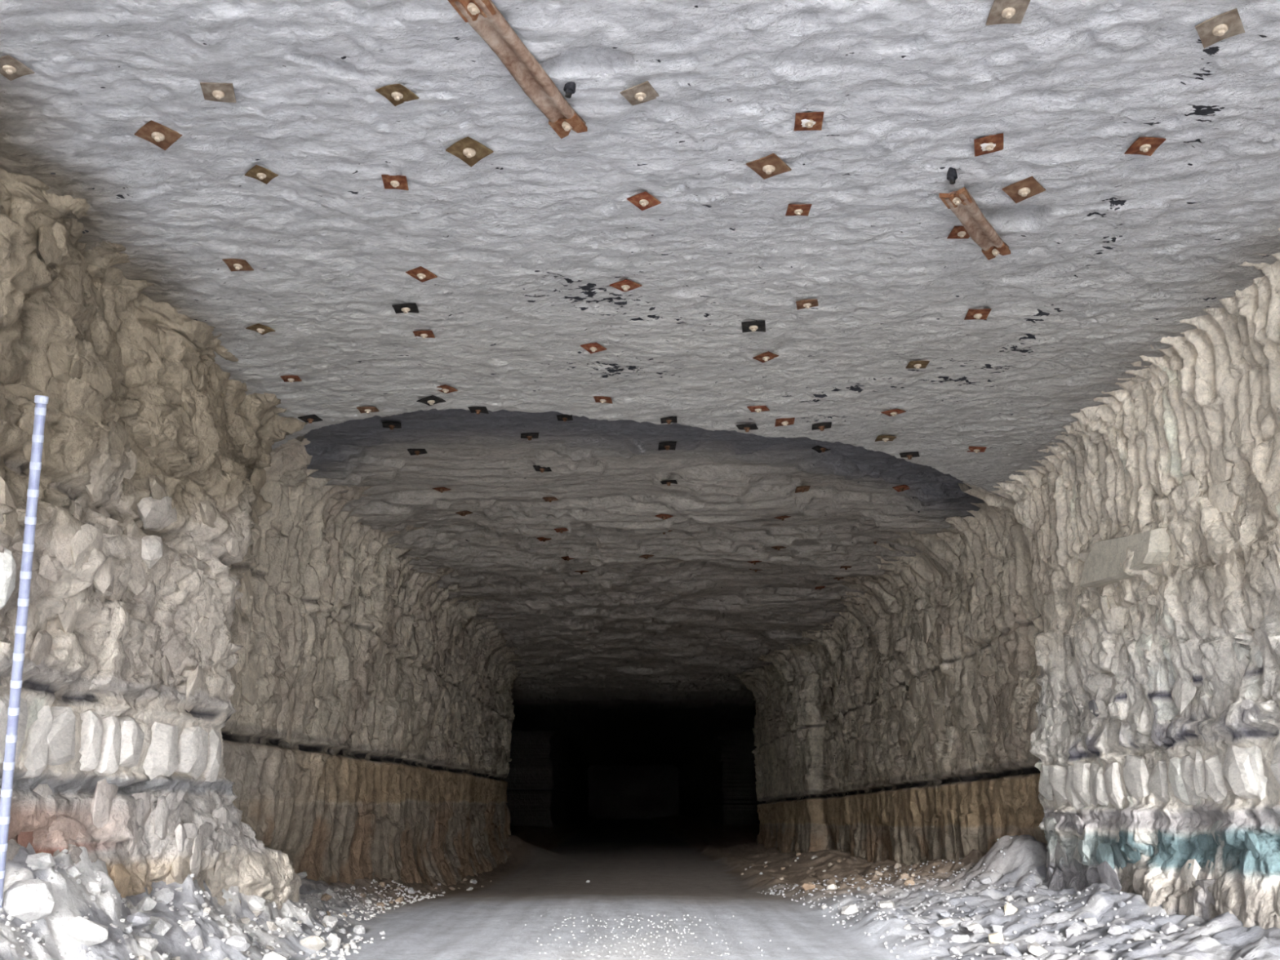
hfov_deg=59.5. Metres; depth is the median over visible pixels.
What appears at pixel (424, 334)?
plate
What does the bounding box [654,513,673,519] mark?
plate
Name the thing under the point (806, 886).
rubble stone
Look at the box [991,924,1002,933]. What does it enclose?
rubble stone
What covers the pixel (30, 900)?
rubble stone
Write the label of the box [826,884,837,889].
rubble stone
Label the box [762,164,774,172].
washer
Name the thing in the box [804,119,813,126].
washer
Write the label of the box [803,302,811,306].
washer
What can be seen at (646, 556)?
plate
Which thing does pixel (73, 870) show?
rubble stone
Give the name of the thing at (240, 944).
rubble stone
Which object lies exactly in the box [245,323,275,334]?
plate
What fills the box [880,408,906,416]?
plate
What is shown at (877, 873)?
rubble stone
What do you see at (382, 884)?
rubble stone
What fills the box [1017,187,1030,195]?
washer
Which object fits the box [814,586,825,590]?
plate
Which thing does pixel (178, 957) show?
rubble stone
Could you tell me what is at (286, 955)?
rubble stone
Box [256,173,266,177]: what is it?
washer
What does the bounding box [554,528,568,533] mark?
plate
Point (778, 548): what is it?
plate
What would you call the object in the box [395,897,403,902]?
rubble stone
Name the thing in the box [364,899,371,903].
rubble stone
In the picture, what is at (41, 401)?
marker pole
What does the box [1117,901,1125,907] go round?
rubble stone
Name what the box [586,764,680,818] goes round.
wall
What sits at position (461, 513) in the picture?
plate
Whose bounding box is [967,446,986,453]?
plate
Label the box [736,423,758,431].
plate
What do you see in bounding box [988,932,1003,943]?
rubble stone
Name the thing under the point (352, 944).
rubble stone
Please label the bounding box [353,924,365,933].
rubble stone
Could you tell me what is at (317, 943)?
rubble stone
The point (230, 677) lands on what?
wall
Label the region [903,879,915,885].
rubble stone
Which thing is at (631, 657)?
ceiling
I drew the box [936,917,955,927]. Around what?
rubble stone
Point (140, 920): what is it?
rubble stone
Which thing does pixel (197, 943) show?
rubble stone
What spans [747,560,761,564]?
plate
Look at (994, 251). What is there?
washer
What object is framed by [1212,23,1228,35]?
washer
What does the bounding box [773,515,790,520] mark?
plate
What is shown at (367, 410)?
plate
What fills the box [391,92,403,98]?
washer
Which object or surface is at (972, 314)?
plate
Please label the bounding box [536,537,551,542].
plate
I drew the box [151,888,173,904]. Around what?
rubble stone
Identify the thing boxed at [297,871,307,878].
rubble stone
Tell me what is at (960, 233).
washer
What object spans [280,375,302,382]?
plate
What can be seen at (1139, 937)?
rubble stone
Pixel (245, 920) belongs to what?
rubble stone
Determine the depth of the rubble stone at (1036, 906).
11.99 m
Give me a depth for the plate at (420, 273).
9.26 m
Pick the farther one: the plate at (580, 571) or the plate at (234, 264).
the plate at (580, 571)
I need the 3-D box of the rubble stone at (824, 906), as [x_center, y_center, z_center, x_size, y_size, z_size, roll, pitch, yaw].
[2.544,5.872,15.394,0.069,0.071,0.108,-9,-18,28]
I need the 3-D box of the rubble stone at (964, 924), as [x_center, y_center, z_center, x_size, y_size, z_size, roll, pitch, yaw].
[3.541,4.815,12.096,0.144,0.111,0.118,6,-17,-19]
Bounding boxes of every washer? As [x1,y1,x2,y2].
[2,65,16,73]
[151,132,164,141]
[212,90,224,97]
[233,263,242,268]
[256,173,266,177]
[390,180,399,186]
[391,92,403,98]
[401,307,410,311]
[417,273,426,278]
[462,147,475,156]
[466,2,479,13]
[561,120,572,128]
[621,284,630,288]
[634,92,645,99]
[639,199,648,204]
[749,325,758,329]
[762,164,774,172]
[794,208,803,213]
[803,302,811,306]
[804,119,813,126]
[952,196,961,203]
[957,231,965,236]
[973,313,982,318]
[984,142,994,150]
[991,248,999,254]
[1001,7,1015,17]
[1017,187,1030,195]
[1139,144,1151,151]
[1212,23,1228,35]
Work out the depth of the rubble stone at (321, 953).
11.01 m
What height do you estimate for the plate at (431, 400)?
0.064 m
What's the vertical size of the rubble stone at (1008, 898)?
0.088 m
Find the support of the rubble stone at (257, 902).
on the floor
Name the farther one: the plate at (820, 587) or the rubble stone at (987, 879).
the plate at (820, 587)
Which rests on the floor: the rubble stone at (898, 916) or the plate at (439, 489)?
the rubble stone at (898, 916)
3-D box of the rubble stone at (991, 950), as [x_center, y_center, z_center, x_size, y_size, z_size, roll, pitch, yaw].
[3.217,4.321,10.263,0.078,0.072,0.071,-9,-19,30]
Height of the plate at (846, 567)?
0.063 m
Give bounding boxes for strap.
[448,0,587,138]
[939,186,1010,260]
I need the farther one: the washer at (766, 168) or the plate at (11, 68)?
the washer at (766, 168)
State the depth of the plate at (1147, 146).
7.44 m
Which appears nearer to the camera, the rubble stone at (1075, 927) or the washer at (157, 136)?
the washer at (157, 136)
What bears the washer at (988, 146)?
in the plate at (994, 143)
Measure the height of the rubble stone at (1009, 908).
0.156 m
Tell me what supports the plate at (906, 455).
attached to the ceiling
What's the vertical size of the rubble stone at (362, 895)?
0.080 m
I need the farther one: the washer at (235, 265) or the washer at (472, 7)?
the washer at (235, 265)
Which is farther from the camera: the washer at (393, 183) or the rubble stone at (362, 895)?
the rubble stone at (362, 895)
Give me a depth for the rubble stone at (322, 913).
12.95 m
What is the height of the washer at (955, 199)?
0.018 m
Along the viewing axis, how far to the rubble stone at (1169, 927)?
9.87 m
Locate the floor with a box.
[0,813,1279,959]
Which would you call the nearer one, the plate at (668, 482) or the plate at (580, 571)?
the plate at (668, 482)
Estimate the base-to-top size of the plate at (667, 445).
0.083 m
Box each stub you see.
[563,81,575,97]
[946,167,957,184]
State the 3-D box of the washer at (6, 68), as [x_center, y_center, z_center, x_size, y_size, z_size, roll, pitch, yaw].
[-3.747,-2.438,6.655,0.071,0.016,0.069,-8,-13,18]
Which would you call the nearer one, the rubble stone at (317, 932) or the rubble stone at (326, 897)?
the rubble stone at (317, 932)
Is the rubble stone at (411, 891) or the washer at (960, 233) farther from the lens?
the rubble stone at (411, 891)
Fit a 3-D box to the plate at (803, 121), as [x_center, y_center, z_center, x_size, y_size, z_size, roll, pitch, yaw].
[1.085,-2.291,7.197,0.178,0.050,0.178,-1,-16,3]
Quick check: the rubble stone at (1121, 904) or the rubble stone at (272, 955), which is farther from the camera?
the rubble stone at (1121, 904)
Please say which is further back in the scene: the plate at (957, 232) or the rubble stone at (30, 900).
the plate at (957, 232)
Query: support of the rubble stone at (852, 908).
on the floor
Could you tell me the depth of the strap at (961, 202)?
8.21 m
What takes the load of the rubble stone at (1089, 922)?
on the floor
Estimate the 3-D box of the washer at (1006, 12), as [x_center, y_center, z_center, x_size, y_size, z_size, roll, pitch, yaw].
[2.031,-2.572,6.172,0.075,0.017,0.073,-1,-18,1]
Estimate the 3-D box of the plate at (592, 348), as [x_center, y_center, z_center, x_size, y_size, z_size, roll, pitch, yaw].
[-0.449,-1.264,10.817,0.188,0.053,0.188,-10,-19,30]
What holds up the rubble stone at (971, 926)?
on the floor
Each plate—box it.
[0,54,35,80]
[134,120,182,151]
[200,82,236,102]
[222,258,253,271]
[244,164,278,184]
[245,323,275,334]
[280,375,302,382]
[297,414,322,423]
[356,406,378,413]
[375,84,418,106]
[381,174,408,190]
[382,422,401,430]
[391,302,418,313]
[405,266,437,282]
[407,448,426,455]
[413,330,435,338]
[416,395,445,405]
[431,487,451,492]
[436,384,457,393]
[445,136,493,167]
[455,511,472,515]
[467,406,488,413]
[520,433,538,440]
[533,465,551,472]
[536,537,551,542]
[542,497,558,502]
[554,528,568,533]
[556,414,573,422]
[561,555,574,560]
[575,570,587,573]
[580,342,607,353]
[593,396,612,404]
[608,279,641,292]
[620,80,659,105]
[626,191,661,210]
[638,554,654,559]
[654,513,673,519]
[657,441,676,450]
[660,416,677,424]
[660,480,677,485]
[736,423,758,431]
[741,320,765,333]
[746,153,791,179]
[746,405,769,413]
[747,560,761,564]
[752,351,778,363]
[770,546,786,550]
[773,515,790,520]
[774,417,795,426]
[785,204,811,215]
[794,111,823,131]
[795,299,817,309]
[795,485,810,493]
[811,422,831,431]
[811,445,831,453]
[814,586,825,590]
[833,577,844,580]
[840,565,852,569]
[875,435,896,442]
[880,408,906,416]
[892,484,910,492]
[899,451,919,459]
[906,360,929,368]
[946,226,969,239]
[964,308,991,319]
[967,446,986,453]
[973,133,1003,156]
[985,0,1030,25]
[1001,176,1045,203]
[1124,137,1166,155]
[1195,8,1244,48]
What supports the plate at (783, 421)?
attached to the ceiling
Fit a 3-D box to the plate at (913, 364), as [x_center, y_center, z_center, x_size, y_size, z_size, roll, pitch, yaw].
[2.781,-1.139,11.214,0.196,0.049,0.196,-1,-16,1]
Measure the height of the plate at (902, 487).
0.066 m
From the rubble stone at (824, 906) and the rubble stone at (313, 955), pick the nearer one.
the rubble stone at (313, 955)
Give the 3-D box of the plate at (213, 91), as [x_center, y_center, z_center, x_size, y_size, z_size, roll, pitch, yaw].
[-2.597,-2.376,6.897,0.187,0.056,0.187,4,-16,-12]
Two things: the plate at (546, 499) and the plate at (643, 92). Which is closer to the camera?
the plate at (643, 92)
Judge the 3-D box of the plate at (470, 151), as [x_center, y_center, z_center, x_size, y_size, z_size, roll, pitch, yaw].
[-1.141,-2.188,7.492,0.225,0.061,0.225,-14,-21,39]
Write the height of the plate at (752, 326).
0.052 m
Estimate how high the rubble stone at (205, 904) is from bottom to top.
0.047 m
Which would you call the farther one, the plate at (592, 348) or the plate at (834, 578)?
the plate at (834, 578)
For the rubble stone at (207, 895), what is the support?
on the floor
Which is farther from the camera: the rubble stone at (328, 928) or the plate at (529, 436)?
the plate at (529, 436)
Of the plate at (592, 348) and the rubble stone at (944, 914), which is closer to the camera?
the plate at (592, 348)
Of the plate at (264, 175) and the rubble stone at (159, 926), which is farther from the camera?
the rubble stone at (159, 926)
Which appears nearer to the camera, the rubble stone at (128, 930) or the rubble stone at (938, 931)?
the rubble stone at (128, 930)
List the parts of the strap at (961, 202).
plate, plate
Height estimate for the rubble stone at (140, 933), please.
0.074 m
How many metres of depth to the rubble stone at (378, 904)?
16.16 m
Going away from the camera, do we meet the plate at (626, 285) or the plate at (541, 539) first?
the plate at (626, 285)
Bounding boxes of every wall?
[0,167,593,909]
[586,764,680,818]
[673,227,1279,929]
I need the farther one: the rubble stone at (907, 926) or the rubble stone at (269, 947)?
the rubble stone at (907, 926)
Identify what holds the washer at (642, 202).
in the plate at (643, 201)
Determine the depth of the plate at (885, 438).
13.43 m
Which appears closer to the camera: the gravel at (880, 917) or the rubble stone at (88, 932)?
the rubble stone at (88, 932)
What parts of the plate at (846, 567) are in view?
plate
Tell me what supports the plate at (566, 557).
attached to the ceiling
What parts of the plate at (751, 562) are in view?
plate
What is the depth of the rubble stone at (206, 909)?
9.81 m
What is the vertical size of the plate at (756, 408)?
0.061 m
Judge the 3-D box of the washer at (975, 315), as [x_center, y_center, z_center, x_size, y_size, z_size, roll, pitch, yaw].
[3.027,-1.467,10.034,0.075,0.017,0.073,-2,-17,3]
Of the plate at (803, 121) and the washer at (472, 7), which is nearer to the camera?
the washer at (472, 7)
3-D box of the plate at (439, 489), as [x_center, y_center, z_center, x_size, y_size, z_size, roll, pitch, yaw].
[-3.061,0.161,17.291,0.210,0.064,0.210,-7,-17,22]
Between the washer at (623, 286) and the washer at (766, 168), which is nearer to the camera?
the washer at (766, 168)
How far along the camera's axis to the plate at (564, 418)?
13.87 m
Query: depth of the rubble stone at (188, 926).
9.38 m
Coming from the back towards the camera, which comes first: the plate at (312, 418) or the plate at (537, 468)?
the plate at (537, 468)
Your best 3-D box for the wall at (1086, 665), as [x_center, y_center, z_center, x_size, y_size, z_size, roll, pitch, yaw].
[9.332,18.052,67.754,12.363,7.091,160.000,0,-16,-1]
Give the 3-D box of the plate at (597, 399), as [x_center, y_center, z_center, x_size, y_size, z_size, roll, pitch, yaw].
[-0.400,-0.860,12.158,0.188,0.054,0.187,-1,-16,4]
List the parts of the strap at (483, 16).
plate, plate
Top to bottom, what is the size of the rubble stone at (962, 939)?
0.112 m
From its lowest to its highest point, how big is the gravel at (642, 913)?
0.048 m
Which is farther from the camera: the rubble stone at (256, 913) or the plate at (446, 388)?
the plate at (446, 388)
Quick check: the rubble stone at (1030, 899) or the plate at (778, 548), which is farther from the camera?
the plate at (778, 548)
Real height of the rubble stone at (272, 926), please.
0.104 m
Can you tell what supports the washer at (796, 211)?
in the plate at (793, 209)
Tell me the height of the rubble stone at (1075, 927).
0.154 m
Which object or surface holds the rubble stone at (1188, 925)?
on the floor
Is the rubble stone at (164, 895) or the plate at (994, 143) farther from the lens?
the rubble stone at (164, 895)
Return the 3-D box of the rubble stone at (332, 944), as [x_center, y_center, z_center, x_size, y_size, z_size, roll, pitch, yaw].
[-3.167,4.774,11.428,0.212,0.181,0.167,2,-16,-8]
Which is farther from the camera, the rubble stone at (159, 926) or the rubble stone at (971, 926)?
the rubble stone at (971, 926)
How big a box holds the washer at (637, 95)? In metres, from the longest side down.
0.071 x 0.069 x 0.016 m
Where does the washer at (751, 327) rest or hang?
in the plate at (752, 326)
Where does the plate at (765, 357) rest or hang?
attached to the ceiling
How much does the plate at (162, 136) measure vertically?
0.060 m
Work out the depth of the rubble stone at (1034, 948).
10.03 m
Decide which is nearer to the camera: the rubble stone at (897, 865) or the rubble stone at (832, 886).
the rubble stone at (832, 886)
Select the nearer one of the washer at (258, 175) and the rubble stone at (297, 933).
the washer at (258, 175)
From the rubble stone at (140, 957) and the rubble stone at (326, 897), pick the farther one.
the rubble stone at (326, 897)
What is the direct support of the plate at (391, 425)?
attached to the ceiling
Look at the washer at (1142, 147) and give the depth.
7.44 m
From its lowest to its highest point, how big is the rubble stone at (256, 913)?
0.064 m
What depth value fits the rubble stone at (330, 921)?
12.53 m
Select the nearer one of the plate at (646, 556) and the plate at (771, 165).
the plate at (771, 165)
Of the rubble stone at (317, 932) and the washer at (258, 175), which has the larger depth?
the rubble stone at (317, 932)
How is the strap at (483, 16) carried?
attached to the ceiling
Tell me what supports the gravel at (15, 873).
on the floor
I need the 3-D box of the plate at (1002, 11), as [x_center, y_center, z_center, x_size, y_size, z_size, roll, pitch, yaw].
[2.031,-2.574,6.173,0.196,0.055,0.196,0,-16,1]
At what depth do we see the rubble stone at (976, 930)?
11.41 m
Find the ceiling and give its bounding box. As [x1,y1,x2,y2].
[0,0,1279,765]
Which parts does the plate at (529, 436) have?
plate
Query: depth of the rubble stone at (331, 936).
11.75 m
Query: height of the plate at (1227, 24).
0.058 m
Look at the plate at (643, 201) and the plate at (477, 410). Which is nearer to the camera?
the plate at (643, 201)
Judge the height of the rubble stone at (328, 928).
0.066 m
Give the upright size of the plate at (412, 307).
0.061 m
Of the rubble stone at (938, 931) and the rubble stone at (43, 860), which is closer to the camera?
the rubble stone at (43, 860)
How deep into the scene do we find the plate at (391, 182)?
7.88 m
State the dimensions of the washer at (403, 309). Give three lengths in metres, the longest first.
0.078 x 0.076 x 0.018 m
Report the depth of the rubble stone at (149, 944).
8.21 m
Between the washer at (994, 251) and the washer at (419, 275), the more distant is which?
the washer at (419, 275)
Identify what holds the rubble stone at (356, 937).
on the floor
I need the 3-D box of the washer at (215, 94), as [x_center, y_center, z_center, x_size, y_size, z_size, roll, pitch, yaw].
[-2.596,-2.372,6.897,0.071,0.016,0.069,0,-16,-13]
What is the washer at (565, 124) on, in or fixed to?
in the strap at (483, 16)
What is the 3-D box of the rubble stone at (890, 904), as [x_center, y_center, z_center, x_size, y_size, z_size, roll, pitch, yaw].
[3.039,5.254,13.827,0.206,0.129,0.139,-3,-16,12]
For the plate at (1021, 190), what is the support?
attached to the ceiling
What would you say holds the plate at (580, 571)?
attached to the ceiling
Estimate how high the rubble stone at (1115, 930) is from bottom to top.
0.111 m
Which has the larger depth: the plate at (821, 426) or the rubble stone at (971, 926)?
the plate at (821, 426)
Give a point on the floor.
(673, 867)
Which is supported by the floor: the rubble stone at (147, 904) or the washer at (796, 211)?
the rubble stone at (147, 904)
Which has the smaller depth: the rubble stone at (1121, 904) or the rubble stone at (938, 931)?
the rubble stone at (1121, 904)
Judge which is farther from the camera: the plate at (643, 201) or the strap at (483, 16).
the plate at (643, 201)
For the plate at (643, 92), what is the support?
attached to the ceiling
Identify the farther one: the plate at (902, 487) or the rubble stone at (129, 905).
the plate at (902, 487)
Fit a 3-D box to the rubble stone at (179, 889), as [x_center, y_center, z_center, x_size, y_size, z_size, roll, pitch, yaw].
[-4.043,3.591,9.821,0.068,0.041,0.064,1,-16,-4]
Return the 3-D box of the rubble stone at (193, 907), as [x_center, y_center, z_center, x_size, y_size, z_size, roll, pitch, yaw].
[-3.903,3.720,9.744,0.130,0.099,0.126,10,-19,-30]
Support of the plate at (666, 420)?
attached to the ceiling
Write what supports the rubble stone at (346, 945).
on the floor
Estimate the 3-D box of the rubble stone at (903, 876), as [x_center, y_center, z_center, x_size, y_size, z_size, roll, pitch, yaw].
[4.123,6.222,17.492,0.134,0.172,0.199,4,-17,-13]
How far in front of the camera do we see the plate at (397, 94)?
6.86 m
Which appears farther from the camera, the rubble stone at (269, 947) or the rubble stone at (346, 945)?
the rubble stone at (346, 945)
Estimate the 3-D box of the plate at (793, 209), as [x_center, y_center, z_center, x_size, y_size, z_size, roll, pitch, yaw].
[1.165,-1.972,8.235,0.169,0.047,0.169,0,-16,-1]
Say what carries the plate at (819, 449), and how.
attached to the ceiling
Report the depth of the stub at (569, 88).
6.80 m
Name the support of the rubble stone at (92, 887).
on the floor
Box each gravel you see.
[0,848,443,959]
[512,913,833,959]
[757,836,1208,959]
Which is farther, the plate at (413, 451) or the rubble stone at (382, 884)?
the rubble stone at (382, 884)
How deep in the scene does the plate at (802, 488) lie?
17.23 m
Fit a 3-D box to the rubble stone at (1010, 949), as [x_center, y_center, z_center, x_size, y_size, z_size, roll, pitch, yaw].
[3.306,4.175,9.939,0.146,0.128,0.170,11,-20,-35]
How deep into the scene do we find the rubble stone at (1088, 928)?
10.78 m
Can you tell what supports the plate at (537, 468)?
attached to the ceiling
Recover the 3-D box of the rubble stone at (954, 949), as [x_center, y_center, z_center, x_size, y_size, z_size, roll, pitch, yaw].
[3.039,4.539,10.763,0.116,0.112,0.167,2,-16,-6]
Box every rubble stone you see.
[1,878,54,922]
[25,852,55,869]
[65,915,107,946]
[66,864,82,877]
[85,881,101,894]
[124,925,133,934]
[126,902,133,908]
[126,911,151,928]
[133,935,158,952]
[136,931,149,937]
[137,896,156,911]
[137,955,145,959]
[149,915,172,935]
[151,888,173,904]
[172,955,180,959]
[174,887,182,891]
[180,920,195,932]
[182,901,199,913]
[190,935,204,950]
[201,902,207,908]
[203,891,210,901]
[203,906,211,913]
[225,935,250,951]
[240,917,249,924]
[248,895,265,908]
[252,910,261,916]
[262,951,288,959]
[266,920,277,930]
[266,945,275,950]
[277,952,289,959]
[293,930,300,937]
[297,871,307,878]
[299,935,327,951]
[310,953,316,957]
[313,929,322,936]
[318,910,325,915]
[320,893,332,901]
[320,915,337,930]
[320,952,327,955]
[324,925,331,932]
[324,938,341,951]
[326,933,337,940]
[338,928,346,933]
[342,943,350,948]
[348,941,355,946]
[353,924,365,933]
[353,934,360,939]
[359,893,365,897]
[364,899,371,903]
[376,902,385,907]
[378,881,386,887]
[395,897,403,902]
[407,887,414,893]
[801,883,814,890]
[822,904,827,909]
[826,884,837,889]
[840,904,857,915]
[875,871,883,875]
[877,900,894,907]
[893,862,901,868]
[896,913,902,918]
[898,872,909,879]
[902,924,911,929]
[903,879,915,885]
[927,926,945,937]
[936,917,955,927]
[939,911,951,918]
[949,934,969,943]
[949,945,962,955]
[960,920,972,929]
[966,922,984,933]
[972,927,980,933]
[979,875,991,884]
[986,947,996,953]
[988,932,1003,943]
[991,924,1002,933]
[1003,942,1022,956]
[1004,895,1013,902]
[1004,902,1017,914]
[1026,942,1048,956]
[1027,896,1034,902]
[1033,904,1039,909]
[1065,921,1083,937]
[1083,917,1097,925]
[1086,926,1093,930]
[1107,924,1123,935]
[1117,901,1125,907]
[1133,934,1144,941]
[1160,921,1181,934]
[1186,923,1194,928]
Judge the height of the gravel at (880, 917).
1.274 m
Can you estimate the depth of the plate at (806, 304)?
9.80 m
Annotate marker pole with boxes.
[0,395,48,907]
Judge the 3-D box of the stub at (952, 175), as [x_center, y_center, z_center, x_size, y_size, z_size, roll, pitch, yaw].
[2.167,-2.112,7.777,0.074,0.117,0.072,3,-16,-10]

